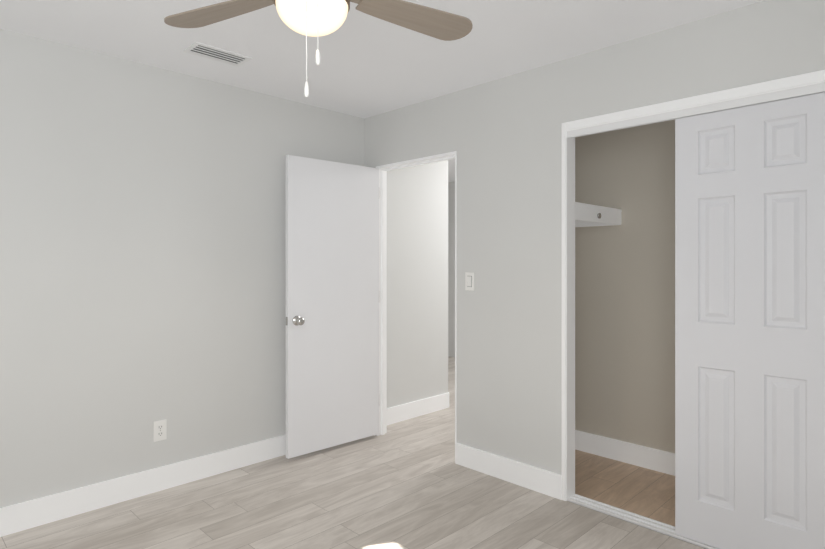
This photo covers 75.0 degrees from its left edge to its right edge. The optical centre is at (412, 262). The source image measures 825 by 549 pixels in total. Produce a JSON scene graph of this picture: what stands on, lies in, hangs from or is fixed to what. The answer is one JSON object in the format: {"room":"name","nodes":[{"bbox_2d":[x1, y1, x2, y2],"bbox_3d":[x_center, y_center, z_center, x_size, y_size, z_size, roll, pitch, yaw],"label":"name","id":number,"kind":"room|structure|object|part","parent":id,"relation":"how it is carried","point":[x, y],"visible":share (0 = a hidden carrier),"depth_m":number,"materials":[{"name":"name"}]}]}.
{"room":"empty bedroom","nodes":[
{"label":"empty bedroom","id":0,"kind":"room"},
{"bbox_2d":[0,29,447,507],"bbox_3d":[-1.329,0.093,3.323,0.120,2.440,4.560,0,0,45],"label":"wall","id":1,"kind":"structure","parent":0,"point":[142,248],"depth_m":3.08,"materials":[{"name":"paint"}]},
{"bbox_2d":[0,434,285,536],"bbox_3d":[-1.578,1.246,2.978,0.017,0.135,3.420,0,0,45],"label":"baseboard","id":2,"kind":"structure","parent":1,"relation":"attached to","point":[22,516],"depth_m":2.98,"materials":[{"name":"paint"}]},
{"bbox_2d":[154,419,166,441],"bbox_3d":[-1.458,0.968,3.106,0.005,0.116,0.072,0,0,45],"label":"outlet","id":3,"kind":"object","parent":1,"relation":"attached to","point":[164,429],"visible":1,"depth_m":3.11,"materials":[{"name":"white plastic"}]},
{"bbox_2d":[387,392,448,424],"bbox_3d":[0.012,1.246,4.570,0.017,0.135,0.900,0,0,45],"label":"baseboard","id":4,"kind":"structure","parent":1,"relation":"attached to","point":[406,411],"depth_m":4.57,"materials":[{"name":"paint"}]},
{"bbox_2d":[0,356,705,548],"bbox_3d":[0.032,1.343,3.468,5.840,0.060,6.690,0,0,45],"label":"floor","id":5,"kind":"structure","parent":0,"point":[408,484],"depth_m":2.87,"materials":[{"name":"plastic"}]},
{"bbox_2d":[567,494,717,548],"bbox_3d":[1.315,1.306,2.567,1.220,0.014,0.086,0,0,45],"label":"trim","id":6,"kind":"structure","parent":5,"relation":"on","point":[640,520],"depth_m":2.75,"materials":[{"name":"white metal"}]},
{"bbox_2d":[0,0,763,182],"bbox_3d":[0.032,-1.167,3.468,5.840,0.080,6.690,0,0,45],"label":"ceiling","id":7,"kind":"structure","parent":0,"point":[369,66],"depth_m":2.72,"materials":[{"name":"paint"}]},
{"bbox_2d":[183,42,251,66],"bbox_3d":[-1.050,-1.122,2.903,0.165,0.009,0.310,0,0,45],"label":"ceiling vent","id":8,"kind":"object","parent":7,"relation":"in","point":[215,53],"visible":1,"depth_m":2.89,"materials":[{"name":"white metal"}]},
{"bbox_2d":[164,0,472,96],"bbox_3d":[-0.282,-0.798,1.736,1.061,0.658,1.030,0,0,45],"label":"ceiling fan","id":9,"kind":"object","parent":7,"relation":"hanging from","point":[314,18],"visible":1,"depth_m":1.77,"materials":[{"name":"brown wood"}]},
{"bbox_3d":[-0.626,-0.868,1.792,0.512,0.054,0.145,0,10,26],"label":"blade","id":10,"kind":"part","parent":9,"relation":"part of","materials":[{"name":"brown wood"}]},
{"bbox_3d":[-0.299,-0.648,1.518,0.013,0.358,0.013,0,0,45],"label":"chain","id":11,"kind":"part","parent":9,"relation":"part of","materials":[{"name":"white plastic"}]},
{"bbox_3d":[-0.305,-0.744,1.638,0.218,0.086,0.218,0,0,45],"label":"globe","id":12,"kind":"part","parent":9,"relation":"part of","materials":[{"name":"white glass"}]},
{"bbox_3d":[-0.267,-0.693,1.518,0.013,0.268,0.013,0,0,45],"label":"chain","id":13,"kind":"part","parent":9,"relation":"part of","materials":[{"name":"white plastic"}]},
{"bbox_3d":[-0.011,-0.868,1.838,0.512,0.054,0.145,0,-10,-34],"label":"blade","id":14,"kind":"part","parent":9,"relation":"part of","materials":[{"name":"brown wood"}]},
{"bbox_2d":[448,182,454,356],"bbox_3d":[1.499,0.093,6.647,3.420,2.440,0.120,0,0,45],"label":"wall","id":15,"kind":"structure","parent":0,"point":[451,269],"depth_m":7.52,"materials":[{"name":"paint"}]},
{"bbox_2d":[364,0,824,474],"bbox_3d":[0.930,0.093,2.952,3.600,2.440,0.090,0,0,45],"label":"wall","id":16,"kind":"structure","parent":0,"point":[502,137],"depth_m":3.14,"materials":[{"name":"paint"}]},
{"bbox_2d":[286,155,378,458],"bbox_3d":[-0.543,0.287,3.802,0.777,1.997,0.169,0,0,-42],"label":"bedroom door","id":17,"kind":"structure","parent":16,"relation":"in","point":[332,303],"depth_m":3.75,"materials":[{"name":"paint"}]},
{"bbox_3d":[-0.746,0.383,3.547,0.066,0.066,0.067,0,0,-43],"label":"knob","id":18,"kind":"part","parent":17,"relation":"part of","materials":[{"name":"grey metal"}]},
{"bbox_2d":[376,151,456,442],"bbox_3d":[0.037,0.289,3.845,0.805,2.048,0.098,0,0,45],"label":"door frame","id":19,"kind":"structure","parent":16,"relation":"attached to","point":[383,169],"depth_m":4.10,"materials":[{"name":"paint"}]},
{"bbox_2d":[465,272,473,290],"bbox_3d":[0.366,0.118,3.446,0.072,0.116,0.010,0,0,45],"label":"light switch","id":20,"kind":"object","parent":16,"relation":"attached to","point":[469,280],"visible":1,"depth_m":3.44,"materials":[{"name":"white plastic"}]},
{"bbox_2d":[455,443,561,499],"bbox_3d":[0.556,1.246,3.251,0.767,0.135,0.015,0,0,45],"label":"baseboard","id":21,"kind":"structure","parent":16,"relation":"attached to","point":[533,478],"depth_m":3.21,"materials":[{"name":"paint"}]},
{"bbox_2d":[562,70,824,500],"bbox_3d":[1.315,0.283,2.567,1.260,2.060,0.098,0,0,45],"label":"door frame","id":22,"kind":"structure","parent":16,"relation":"attached to","point":[570,316],"depth_m":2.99,"materials":[{"name":"paint"}]},
{"bbox_2d":[567,82,824,137],"bbox_3d":[1.314,-0.709,2.566,1.220,0.036,0.085,0,0,45],"label":"trim","id":23,"kind":"structure","parent":16,"relation":"attached to","point":[818,88],"depth_m":2.48,"materials":[{"name":"white wood"}]},
{"bbox_2d":[675,92,824,548],"bbox_3d":[1.487,0.304,2.367,0.615,1.985,0.033,0,0,45],"label":"closet door","id":24,"kind":"structure","parent":16,"relation":"in","point":[749,327],"depth_m":2.35,"materials":[{"name":"paint"}]},
{"bbox_2d":[575,120,674,452],"bbox_3d":[1.923,0.093,3.111,2.420,2.440,0.120,0,0,45],"label":"wall","id":25,"kind":"structure","parent":0,"point":[625,330],"depth_m":3.53,"materials":[{"name":"paint"}]},
{"bbox_2d":[575,430,674,475],"bbox_3d":[1.513,1.246,2.934,1.850,0.135,0.710,0,0,45],"label":"baseboard","id":26,"kind":"structure","parent":25,"relation":"attached to","point":[638,455],"depth_m":3.52,"materials":[{"name":"paint"}]},
{"bbox_3d":[0.817,0.093,3.631,0.120,2.440,0.710,0,0,45],"label":"wall","id":27,"kind":"structure","parent":0,"visible":0},
{"bbox_2d":[575,202,621,226],"bbox_3d":[1.001,-0.303,3.447,0.400,0.103,0.710,0,0,45],"label":"closet shelf","id":28,"kind":"object","parent":27,"relation":"attached to","point":[588,215],"visible":0.56,"depth_m":3.36,"materials":[{"name":"paint"}]},
{"bbox_2d":[597,213,601,218],"bbox_3d":[1.156,-0.292,3.327,0.010,0.034,0.034,0,0,45],"label":"socket","id":29,"kind":"object","parent":28,"relation":"attached to","point":[598,214],"depth_m":3.32,"materials":[{"name":"grey metal"}]}
]}

